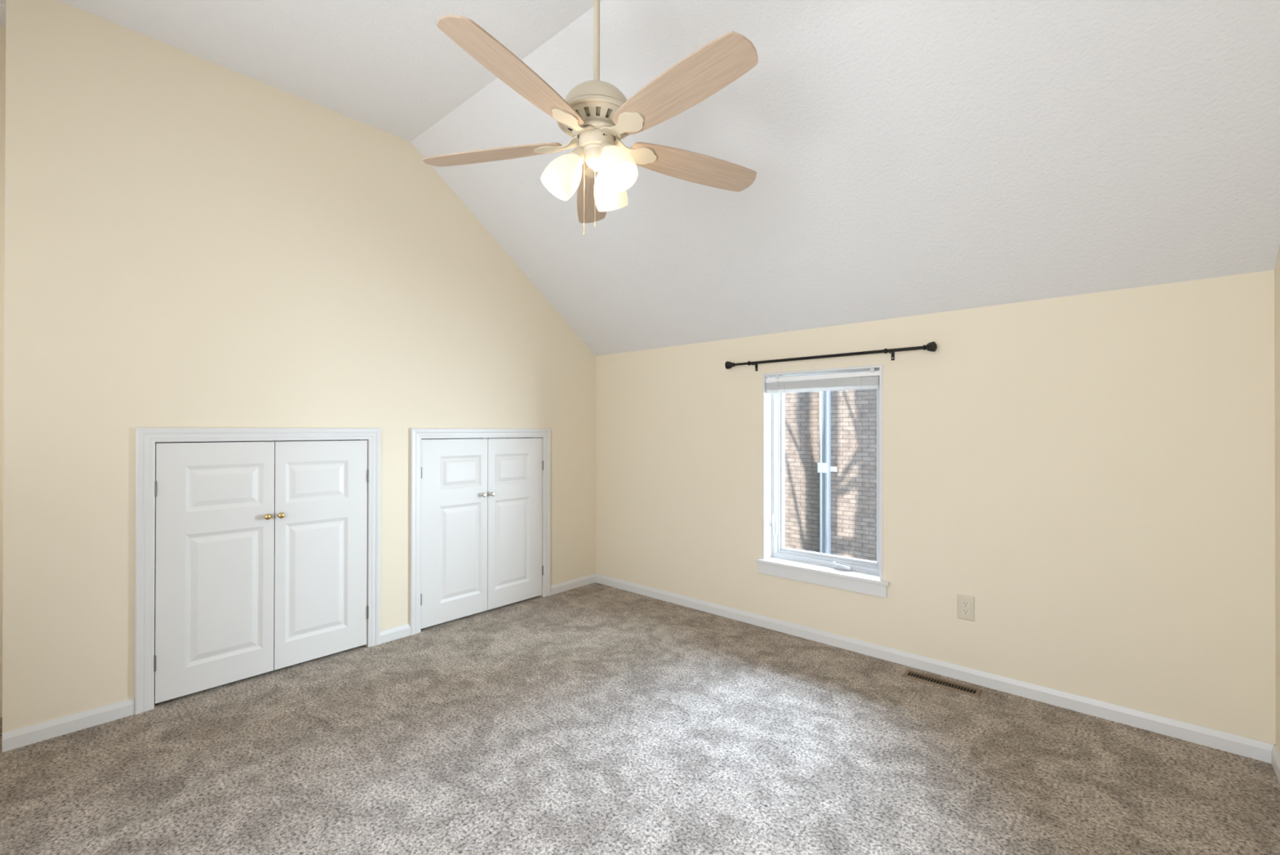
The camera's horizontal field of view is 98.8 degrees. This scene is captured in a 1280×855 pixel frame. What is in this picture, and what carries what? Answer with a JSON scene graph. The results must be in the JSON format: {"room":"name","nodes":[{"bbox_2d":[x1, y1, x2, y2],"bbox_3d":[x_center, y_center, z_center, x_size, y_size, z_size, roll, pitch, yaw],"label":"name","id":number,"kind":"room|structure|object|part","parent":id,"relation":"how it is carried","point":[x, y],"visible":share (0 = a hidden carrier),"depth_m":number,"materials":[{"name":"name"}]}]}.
{"room":"empty bedroom","nodes":[
{"label":"empty bedroom","id":0,"kind":"room"},
{"bbox_2d":[0,24,5,717],"bbox_3d":[-3.438,-0.242,1.934,0.120,3.191,1.818,0,0,42],"label":"wall","id":1,"kind":"structure","parent":0,"point":[2,28],"depth_m":2.47,"materials":[{"name":"beige paint"}]},
{"bbox_2d":[2,0,595,733],"bbox_3d":[-1.594,-0.234,3.693,0.500,3.191,3.502,0,0,42],"label":"wall","id":2,"kind":"structure","parent":0,"point":[192,241],"depth_m":2.68,"materials":[{"name":"beige paint"}]},
{"bbox_2d":[2,697,134,751],"bbox_3d":[-2.437,1.270,2.355,0.013,0.072,0.393,0,0,42],"label":"baseboard","id":3,"kind":"structure","parent":2,"relation":"attached to","point":[37,732],"depth_m":2.34,"materials":[{"name":"white paint"}]},
{"bbox_2d":[380,623,410,644],"bbox_3d":[-1.514,1.274,3.394,0.013,0.072,0.192,0,0,42],"label":"baseboard","id":4,"kind":"structure","parent":2,"relation":"attached to","point":[396,633],"depth_m":3.39,"materials":[{"name":"white paint"}]},
{"bbox_2d":[550,573,595,595],"bbox_3d":[-0.539,1.279,4.491,0.013,0.072,0.497,0,0,42],"label":"baseboard","id":5,"kind":"structure","parent":2,"relation":"attached to","point":[587,580],"depth_m":4.47,"materials":[{"name":"white paint"}]},
{"bbox_2d":[0,0,1279,355],"bbox_3d":[-0.740,-1.205,1.702,4.464,1.461,5.350,0,0,42],"label":"ceiling","id":6,"kind":"structure","parent":0,"point":[908,157],"depth_m":2.42,"materials":[{"name":"white paint"}]},
{"bbox_2d":[422,0,758,235],"bbox_3d":[-0.137,-1.240,1.883,1.237,1.149,1.254,0,0,42],"label":"ceiling fan","id":7,"kind":"object","parent":6,"relation":"hanging from","point":[597,115],"visible":1,"depth_m":1.82,"materials":[{"name":"beige wood"}]},
{"bbox_3d":[-0.536,-0.993,1.999,0.534,0.039,0.138,-1,0,12],"label":"blade","id":8,"kind":"part","parent":7,"relation":"part of","materials":[{"name":"brown wood"}]},
{"bbox_3d":[-0.346,-1.006,1.579,0.138,0.039,0.534,0,-1,30],"label":"blade","id":9,"kind":"part","parent":7,"relation":"part of","materials":[{"name":"brown wood"}]},
{"bbox_3d":[-0.275,-0.872,1.899,0.133,0.157,0.136,0,0,42],"label":"lamp shade","id":10,"kind":"part","parent":7,"relation":"part of","materials":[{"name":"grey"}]},
{"bbox_3d":[-0.193,-0.816,1.896,0.003,0.242,0.003,0,0,-18],"label":"pull chain","id":11,"kind":"part","parent":7,"relation":"part of","materials":[{"name":"beige"}]},
{"bbox_3d":[-0.194,-0.687,1.895,0.008,0.042,0.008,0,0,42],"label":"chain pull","id":12,"kind":"part","parent":7,"relation":"part of","materials":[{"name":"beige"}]},
{"bbox_3d":[-0.196,-0.979,2.309,0.138,0.039,0.534,0,-3,-6],"label":"blade","id":13,"kind":"part","parent":7,"relation":"part of","materials":[{"name":"brown wood"}]},
{"bbox_3d":[-0.155,-0.818,1.896,0.003,0.224,0.003,0,0,-18],"label":"pull chain","id":14,"kind":"part","parent":7,"relation":"part of","materials":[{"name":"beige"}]},
{"bbox_3d":[-0.110,-0.871,2.035,0.126,0.157,0.140,0,0,42],"label":"lamp shade","id":15,"kind":"part","parent":7,"relation":"part of","materials":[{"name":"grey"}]},
{"bbox_3d":[-0.090,-0.896,1.843,0.070,0.083,0.052,0,0,42],"label":"light bulb","id":16,"kind":"part","parent":7,"relation":"part of","materials":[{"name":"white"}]},
{"bbox_3d":[-0.075,-0.872,1.825,0.142,0.157,0.123,0,0,42],"label":"lamp shade","id":17,"kind":"part","parent":7,"relation":"part of","materials":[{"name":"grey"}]},
{"bbox_3d":[0.112,-1.002,1.630,0.138,0.039,0.534,0,0,-42],"label":"blade","id":18,"kind":"part","parent":7,"relation":"part of","materials":[{"name":"brown wood"}]},
{"bbox_3d":[0.205,-0.985,2.082,0.534,0.039,0.138,2,-1,-24],"label":"blade","id":19,"kind":"part","parent":7,"relation":"part of","materials":[{"name":"brown wood"}]},
{"bbox_2d":[0,582,1279,854],"bbox_3d":[-0.733,1.365,1.704,4.464,0.120,5.320,0,0,42],"label":"floor","id":20,"kind":"structure","parent":0,"point":[593,718],"depth_m":2.14,"materials":[{"name":"beige carpet"}]},
{"bbox_2d":[134,427,380,714],"bbox_3d":[-1.943,0.656,2.917,0.070,1.305,1.096,0,0,42],"label":"closet","id":21,"kind":"object","parent":20,"relation":"on","point":[251,557],"visible":1,"depth_m":2.83,"materials":[{"name":"white paint"}]},
{"bbox_3d":[-2.116,0.682,2.750,0.034,1.215,0.476,0,0,42],"label":"door","id":22,"kind":"part","parent":21,"relation":"part of","materials":[{"name":"white paint"}]},
{"bbox_3d":[-1.955,0.468,2.879,0.036,0.032,0.032,0,0,42],"label":"knob","id":23,"kind":"part","parent":21,"relation":"part of","materials":[{"name":"gold metal"}]},
{"bbox_3d":[-1.914,0.468,2.925,0.036,0.032,0.032,0,0,42],"label":"knob","id":24,"kind":"part","parent":21,"relation":"part of","materials":[{"name":"gold metal"}]},
{"bbox_3d":[-1.797,0.683,3.108,0.034,1.215,0.474,0,0,42],"label":"door","id":25,"kind":"part","parent":21,"relation":"part of","materials":[{"name":"white paint"}]},
{"bbox_2d":[409,428,551,635],"bbox_3d":[-1.078,0.660,3.886,0.076,1.305,1.118,0,0,42],"label":"closet","id":26,"kind":"object","parent":20,"relation":"on","point":[476,539],"visible":1,"depth_m":3.84,"materials":[{"name":"white paint"}]},
{"bbox_3d":[-1.256,0.686,3.718,0.034,1.215,0.489,0,0,42],"label":"door","id":27,"kind":"part","parent":26,"relation":"part of","materials":[{"name":"white paint"}]},
{"bbox_3d":[-1.047,0.472,3.895,0.042,0.031,0.031,0,0,42],"label":"knob","id":28,"kind":"part","parent":26,"relation":"part of","materials":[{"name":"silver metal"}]},
{"bbox_3d":[-0.930,0.688,4.084,0.034,1.215,0.483,0,0,42],"label":"door","id":29,"kind":"part","parent":26,"relation":"part of","materials":[{"name":"white paint"}]},
{"bbox_2d":[902,669,982,697],"bbox_3d":[1.541,1.307,2.810,0.351,0.008,0.094,0,0,42],"label":"floor vent","id":30,"kind":"object","parent":20,"relation":"in","point":[962,688],"visible":1,"depth_m":2.80,"materials":[{"name":"brown metal"}]},
{"bbox_2d":[595,269,1275,744],"bbox_3d":[1.118,0.365,3.488,4.064,1.997,0.200,0,0,42],"label":"wall","id":31,"kind":"structure","parent":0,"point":[1095,470],"depth_m":2.65,"materials":[{"name":"beige paint"}]},
{"bbox_2d":[755,364,889,597],"bbox_3d":[1.152,0.302,3.438,0.842,1.319,0.230,0,0,42],"label":"window","id":32,"kind":"structure","parent":31,"relation":"attached to","point":[851,574],"depth_m":3.50,"materials":[{"name":"white paint"}]},
{"bbox_3d":[0.892,0.620,3.671,0.015,0.086,0.028,0,0,32],"label":"lock lever","id":33,"kind":"part","parent":32,"relation":"part of","materials":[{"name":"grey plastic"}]},
{"bbox_3d":[0.899,0.659,3.683,0.018,0.136,0.006,0,0,42],"label":"lock plate","id":34,"kind":"part","parent":32,"relation":"part of","materials":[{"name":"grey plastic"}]},
{"bbox_3d":[1.152,0.880,3.436,0.842,0.022,0.230,0,0,42],"label":"sill","id":35,"kind":"part","parent":32,"relation":"part of","materials":[{"name":"white paint"}]},
{"bbox_3d":[1.197,0.264,3.491,0.664,1.144,0.072,0,0,42],"label":"sash","id":36,"kind":"part","parent":32,"relation":"part of","materials":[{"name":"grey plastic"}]},
{"bbox_3d":[1.230,0.845,3.348,0.108,0.034,0.016,0,0,43],"label":"folding arm","id":37,"kind":"part","parent":32,"relation":"part of","materials":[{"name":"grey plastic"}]},
{"bbox_3d":[1.241,0.855,3.362,0.113,0.028,0.022,0,0,42],"label":"crank handle","id":38,"kind":"part","parent":32,"relation":"part of","materials":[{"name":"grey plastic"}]},
{"bbox_2d":[765,368,879,533],"bbox_3d":[1.112,0.175,3.398,0.728,1.036,0.044,0,0,42],"label":"window blind","id":39,"kind":"object","parent":31,"relation":"attached to","point":[871,380],"visible":0.85,"depth_m":3.38,"materials":[{"name":"white plastic"}]},
{"bbox_3d":[1.113,-0.236,3.405,0.716,0.022,0.024,0,0,42],"label":"rail","id":40,"kind":"part","parent":39,"relation":"part of","materials":[{"name":"white plastic"}]},
{"bbox_2d":[724,341,937,371],"bbox_3d":[1.085,-0.414,3.330,1.305,0.073,0.085,0,0,42],"label":"curtain rod","id":41,"kind":"object","parent":31,"relation":"attached to","point":[931,346],"visible":1,"depth_m":3.20,"materials":[{"name":"black metal"}]},
{"bbox_3d":[0.681,-0.424,3.666,0.153,0.016,0.016,0,0,42],"label":"rod","id":42,"kind":"part","parent":41,"relation":"part of","materials":[{"name":"black metal"}]},
{"bbox_3d":[1.127,-0.425,3.270,1.050,0.019,0.019,0,0,42],"label":"rod","id":43,"kind":"part","parent":41,"relation":"part of","materials":[{"name":"black metal"}]},
{"bbox_2d":[595,573,1275,763],"bbox_3d":[1.046,1.277,3.406,3.824,0.072,0.013,0,0,42],"label":"baseboard","id":44,"kind":"structure","parent":31,"relation":"attached to","point":[1219,740],"depth_m":2.75,"materials":[{"name":"white paint"}]},
{"bbox_2d":[956,593,974,621],"bbox_3d":[1.687,0.934,2.841,0.080,0.126,0.008,0,0,42],"label":"wall outlet","id":45,"kind":"object","parent":31,"relation":"attached to","point":[965,604],"visible":1,"depth_m":2.84,"materials":[{"name":"beige plastic"}]},
{"bbox_2d":[961,608,969,614],"bbox_3d":[1.685,0.953,2.839,0.034,0.027,0.002,0,0,42],"label":"receptacle","id":46,"kind":"object","parent":45,"relation":"attached to","point":[964,611],"depth_m":2.84,"materials":[{"name":"beige plastic"}]},
{"bbox_2d":[961,600,969,607],"bbox_3d":[1.685,0.914,2.839,0.034,0.027,0.002,0,0,42],"label":"receptacle","id":47,"kind":"object","parent":45,"relation":"attached to","point":[964,603],"depth_m":2.84,"materials":[{"name":"beige plastic"}]},
{"bbox_2d":[1274,244,1279,753],"bbox_3d":[0.882,-0.244,0.256,0.120,3.191,5.350,0,0,42],"label":"wall","id":48,"kind":"structure","parent":0,"point":[1277,269],"depth_m":2.11,"materials":[{"name":"beige paint"}]},
{"bbox_2d":[1271,744,1279,782],"bbox_3d":[0.814,1.266,0.276,0.013,0.072,5.000,0,0,42],"label":"baseboard","id":49,"kind":"structure","parent":48,"relation":"attached to","point":[1275,755],"depth_m":2.08,"materials":[{"name":"white paint"}]},
{"label":"outside","id":50,"kind":"structure","parent":0,"visible":0},
{"bbox_3d":[27.088,4.702,20.523,100.000,0.200,59.800,0,0,42],"label":"ground","id":51,"kind":"structure","parent":50,"visible":0},
{"bbox_2d":[784,388,876,561],"bbox_3d":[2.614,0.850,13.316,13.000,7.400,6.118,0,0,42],"label":"window pane","id":52,"kind":"structure","parent":51,"relation":"on","point":[830,437],"depth_m":8.88,"materials":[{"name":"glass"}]}
]}

